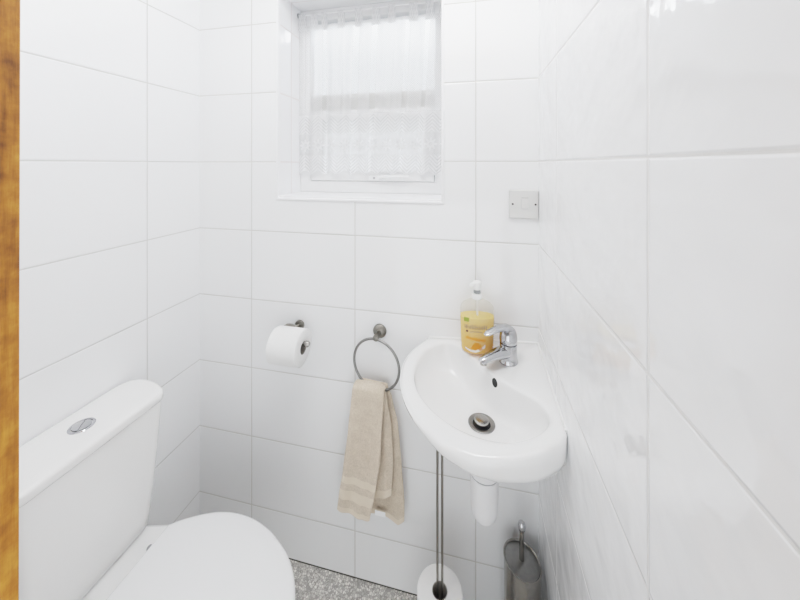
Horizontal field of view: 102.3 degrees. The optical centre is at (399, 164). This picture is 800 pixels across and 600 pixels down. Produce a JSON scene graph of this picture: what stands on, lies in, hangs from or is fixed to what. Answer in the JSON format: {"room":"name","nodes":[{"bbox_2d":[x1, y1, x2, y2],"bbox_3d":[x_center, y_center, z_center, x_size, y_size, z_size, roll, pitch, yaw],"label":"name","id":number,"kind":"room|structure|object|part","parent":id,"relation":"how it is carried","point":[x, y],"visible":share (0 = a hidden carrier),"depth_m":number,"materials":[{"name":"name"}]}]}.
{"room":"bathroom","nodes":[
{"label":"bathroom","id":0,"kind":"room"},
{"bbox_2d":[19,0,199,524],"bbox_3d":[-0.854,0.215,0.844,0.001,2.400,0.800,0,0,12],"label":"wall","id":1,"kind":"structure","parent":0,"point":[110,89],"depth_m":0.94,"materials":[{"name":"white tile"}]},
{"bbox_2d":[289,559,416,599],"bbox_3d":[-0.329,1.415,-0.037,2.400,0.001,2.300,0,0,12],"label":"floor","id":2,"kind":"structure","parent":0,"point":[311,582],"depth_m":1.07,"materials":[{"name":"grey stone"}]},
{"bbox_2d":[19,379,294,599],"bbox_3d":[-0.546,1.027,0.737,0.639,0.776,0.368,0,0,12],"label":"toilet","id":3,"kind":"object","parent":2,"relation":"on","point":[86,481],"visible":0.95,"depth_m":0.77,"materials":[{"name":"white ceramic"}]},
{"bbox_3d":[-0.780,0.657,0.787,0.160,0.028,0.363,0,0,12],"label":"cistern lid","id":4,"kind":"part","parent":3,"relation":"part of","materials":[{"name":"white ceramic"}]},
{"bbox_3d":[-0.444,0.983,0.714,0.431,0.024,0.368,0,0,12],"label":"seat lid","id":5,"kind":"part","parent":3,"relation":"part of","materials":[{"name":"white plastic"}]},
{"bbox_2d":[436,450,442,599],"bbox_3d":[0.103,1.065,0.833,0.124,0.699,0.124,0,0,12],"label":"stand","id":6,"kind":"object","parent":2,"relation":"on","point":[437,452],"visible":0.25,"depth_m":0.83,"materials":[{"name":"metal"}]},
{"bbox_3d":[0.103,1.351,0.832,0.117,0.100,0.117,0,0,12],"label":"toilet roll","id":7,"kind":"object","parent":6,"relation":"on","visible":0},
{"bbox_3d":[0.103,1.251,0.832,0.117,0.100,0.117,0,0,12],"label":"toilet roll","id":8,"kind":"object","parent":7,"relation":"on","visible":0},
{"bbox_2d":[417,564,462,599],"bbox_3d":[0.103,1.150,0.832,0.117,0.100,0.117,0,0,12],"label":"toilet roll","id":9,"kind":"object","parent":8,"relation":"on","point":[426,587],"visible":0.94,"depth_m":0.85,"materials":[{"name":"paper"}]},
{"bbox_2d":[503,520,541,599],"bbox_3d":[0.342,1.210,0.901,0.103,0.410,0.103,0,0,12],"label":"toilet brush","id":10,"kind":"object","parent":2,"relation":"on","point":[522,565],"visible":1,"depth_m":0.89,"materials":[{"name":"metal"}]},
{"bbox_3d":[0.342,1.069,0.905,0.014,0.081,0.014,0,0,12],"label":"handle","id":11,"kind":"part","parent":10,"relation":"part of","materials":[{"name":"metal"}]},
{"bbox_3d":[0.342,1.017,0.905,0.021,0.024,0.021,0,0,12],"label":"handle knob","id":12,"kind":"part","parent":10,"relation":"part of","materials":[{"name":"silver metal"}]},
{"bbox_3d":[0.342,1.110,0.901,0.092,0.016,0.092,0,0,12],"label":"lid plate","id":13,"kind":"part","parent":10,"relation":"part of","materials":[{"name":"metal"}]},
{"bbox_2d":[200,0,537,599],"bbox_3d":[-0.174,0.215,1.106,1.216,2.400,0.001,0,0,12],"label":"wall","id":14,"kind":"structure","parent":0,"point":[273,438],"depth_m":1.11,"materials":[{"name":"white tile"}]},
{"bbox_2d":[283,320,309,346],"bbox_3d":[-0.352,0.573,1.095,0.135,0.040,0.095,0,0,12],"label":"toilet roll holder","id":15,"kind":"object","parent":14,"relation":"attached to","point":[299,323],"visible":0.5,"depth_m":1.13,"materials":[{"name":"silver metal"}]},
{"bbox_2d":[266,325,310,367],"bbox_3d":[-0.363,0.597,1.058,0.100,0.113,0.113,0,0,12],"label":"toilet roll","id":16,"kind":"object","parent":15,"relation":"on","point":[284,347],"visible":0.94,"depth_m":1.02,"materials":[{"name":"paper"}]},
{"bbox_3d":[-0.360,0.574,1.096,0.120,0.030,0.086,0,0,12],"label":"arm","id":17,"kind":"part","parent":15,"relation":"part of","materials":[{"name":"silver metal"}]},
{"bbox_2d":[280,0,400,194],"bbox_3d":[-0.127,-0.251,1.218,0.600,0.758,0.240,0,0,12],"label":"window reveal","id":18,"kind":"object","parent":14,"relation":"in","point":[290,178],"depth_m":1.25,"materials":[{"name":"white tile"}]},
{"bbox_2d":[279,0,440,200],"bbox_3d":[-0.128,-0.251,1.212,0.600,0.757,0.224,0,0,12],"label":"window","id":19,"kind":"structure","parent":18,"relation":"in","point":[413,186],"depth_m":1.26,"materials":[{"name":"white plastic"}]},
{"bbox_3d":[-0.132,0.120,1.193,0.600,0.014,0.184,0,0,12],"label":"sill","id":20,"kind":"part","parent":19,"relation":"part of","materials":[{"name":"white plastic"}]},
{"bbox_3d":[-0.112,-0.075,1.285,0.502,0.282,0.056,0,0,12],"label":"casement sash","id":21,"kind":"part","parent":19,"relation":"part of","materials":[{"name":"white plastic"}]},
{"bbox_3d":[-0.092,0.054,1.249,0.060,0.020,0.006,0,0,12],"label":"handle","id":22,"kind":"part","parent":19,"relation":"part of","materials":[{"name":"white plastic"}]},
{"bbox_3d":[-0.025,0.050,1.220,0.122,0.019,0.016,0,0,17],"label":"handle","id":23,"kind":"part","parent":19,"relation":"part of","materials":[{"name":"white plastic"}]},
{"bbox_2d":[297,0,438,18],"bbox_3d":[-0.121,-0.601,1.245,0.598,0.020,0.020,0,0,12],"label":"curtain rod","id":24,"kind":"object","parent":18,"relation":"attached to","point":[435,1],"visible":0.69,"depth_m":1.24,"materials":[{"name":"white plastic"}]},
{"bbox_2d":[298,0,440,174],"bbox_3d":[-0.121,-0.282,1.245,0.592,0.650,0.024,0,0,12],"label":"curtain","id":25,"kind":"object","parent":24,"relation":"hanging from","point":[386,140],"visible":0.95,"depth_m":1.24,"materials":[{"name":"white fabric"}]},
{"bbox_2d":[276,0,443,203],"bbox_3d":[-0.151,-0.251,1.105,0.602,0.760,0.016,0,0,12],"label":"trim","id":26,"kind":"structure","parent":14,"relation":"attached to","point":[277,1],"depth_m":1.12,"materials":[{"name":"white tile"}]},
{"bbox_2d":[353,324,399,391],"bbox_3d":[-0.070,0.633,1.056,0.170,0.194,0.057,0,0,21],"label":"towel ring","id":27,"kind":"object","parent":14,"relation":"attached to","point":[379,330],"visible":0.89,"depth_m":1.05,"materials":[{"name":"silver metal"}]},
{"bbox_2d":[337,378,403,524],"bbox_3d":[-0.091,0.924,1.031,0.210,0.447,0.064,0,0,12],"label":"hand towel","id":28,"kind":"object","parent":27,"relation":"hanging from","point":[372,479],"visible":1,"depth_m":1.02,"materials":[{"name":"beige fabric"}]},
{"bbox_3d":[-0.074,0.559,1.051,0.021,0.021,0.044,0,0,12],"label":"post","id":29,"kind":"part","parent":27,"relation":"part of","materials":[{"name":"silver metal"}]},
{"bbox_2d":[400,336,566,482],"bbox_3d":[0.188,0.631,0.834,0.395,0.187,0.379,0,0,12],"label":"basin","id":30,"kind":"object","parent":14,"relation":"attached to","point":[496,422],"visible":0.98,"depth_m":0.81,"materials":[{"name":"white ceramic"}]},
{"bbox_2d":[460,280,493,353],"bbox_3d":[0.229,0.452,0.959,0.100,0.210,0.059,0,0,12],"label":"soap bottle","id":31,"kind":"object","parent":30,"relation":"on","point":[474,324],"visible":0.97,"depth_m":0.94,"materials":[{"name":"yellow plastic"}]},
{"bbox_2d":[471,343,482,350],"bbox_3d":[0.223,0.528,0.931,0.034,0.022,0.001,0,0,8],"label":"picture","id":32,"kind":"object","parent":31,"relation":"on","point":[474,346],"depth_m":0.93},
{"bbox_2d":[470,474,498,525],"bbox_3d":[0.250,0.813,0.894,0.075,0.177,0.230,0,0,26],"label":"trap","id":33,"kind":"object","parent":30,"relation":"attached to","point":[484,492],"visible":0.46,"depth_m":0.79,"materials":[{"name":"white ceramic"}]},
{"bbox_2d":[478,323,517,366],"bbox_3d":[0.275,0.504,0.889,0.132,0.108,0.053,0,0,-37],"label":"mixer tap","id":34,"kind":"object","parent":30,"relation":"on","point":[506,352],"visible":1,"depth_m":0.89,"materials":[{"name":"silver metal"}]},
{"bbox_3d":[0.257,0.527,0.885,0.100,0.033,0.042,0,0,-29],"label":"spout","id":35,"kind":"part","parent":34,"relation":"part of","materials":[{"name":"silver metal"}]},
{"bbox_3d":[0.275,0.464,0.899,0.106,0.028,0.036,0,0,-23],"label":"lever","id":36,"kind":"part","parent":34,"relation":"part of","materials":[{"name":"silver metal"}]},
{"bbox_2d":[499,342,517,366],"bbox_3d":[0.307,0.532,0.913,0.053,0.052,0.053,0,0,12],"label":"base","id":37,"kind":"object","parent":34,"relation":"on","point":[508,350],"depth_m":0.89,"materials":[{"name":"silver metal"}]},
{"bbox_2d":[509,190,537,218],"bbox_3d":[0.376,0.122,0.980,0.084,0.087,0.011,0,0,12],"label":"switch plate","id":38,"kind":"object","parent":14,"relation":"attached to","point":[523,204],"visible":1,"depth_m":0.98,"materials":[{"name":"grey plastic"}]},
{"bbox_2d":[538,0,799,599],"bbox_3d":[0.334,0.215,0.586,0.001,2.400,0.800,0,0,12],"label":"wall","id":39,"kind":"structure","parent":0,"point":[669,130],"depth_m":0.33,"materials":[{"name":"white tile"}]},
{"bbox_3d":[-0.265,0.215,0.256,2.400,2.400,0.100,0,0,12],"label":"wall","id":40,"kind":"structure","parent":0,"visible":0},
{"bbox_2d":[0,0,19,599],"bbox_3d":[-0.097,0.390,0.220,0.685,2.050,0.102,0,0,12],"label":"door","id":41,"kind":"structure","parent":40,"relation":"in","point":[9,9],"depth_m":0.33,"materials":[{"name":"brown wood"}]}
]}

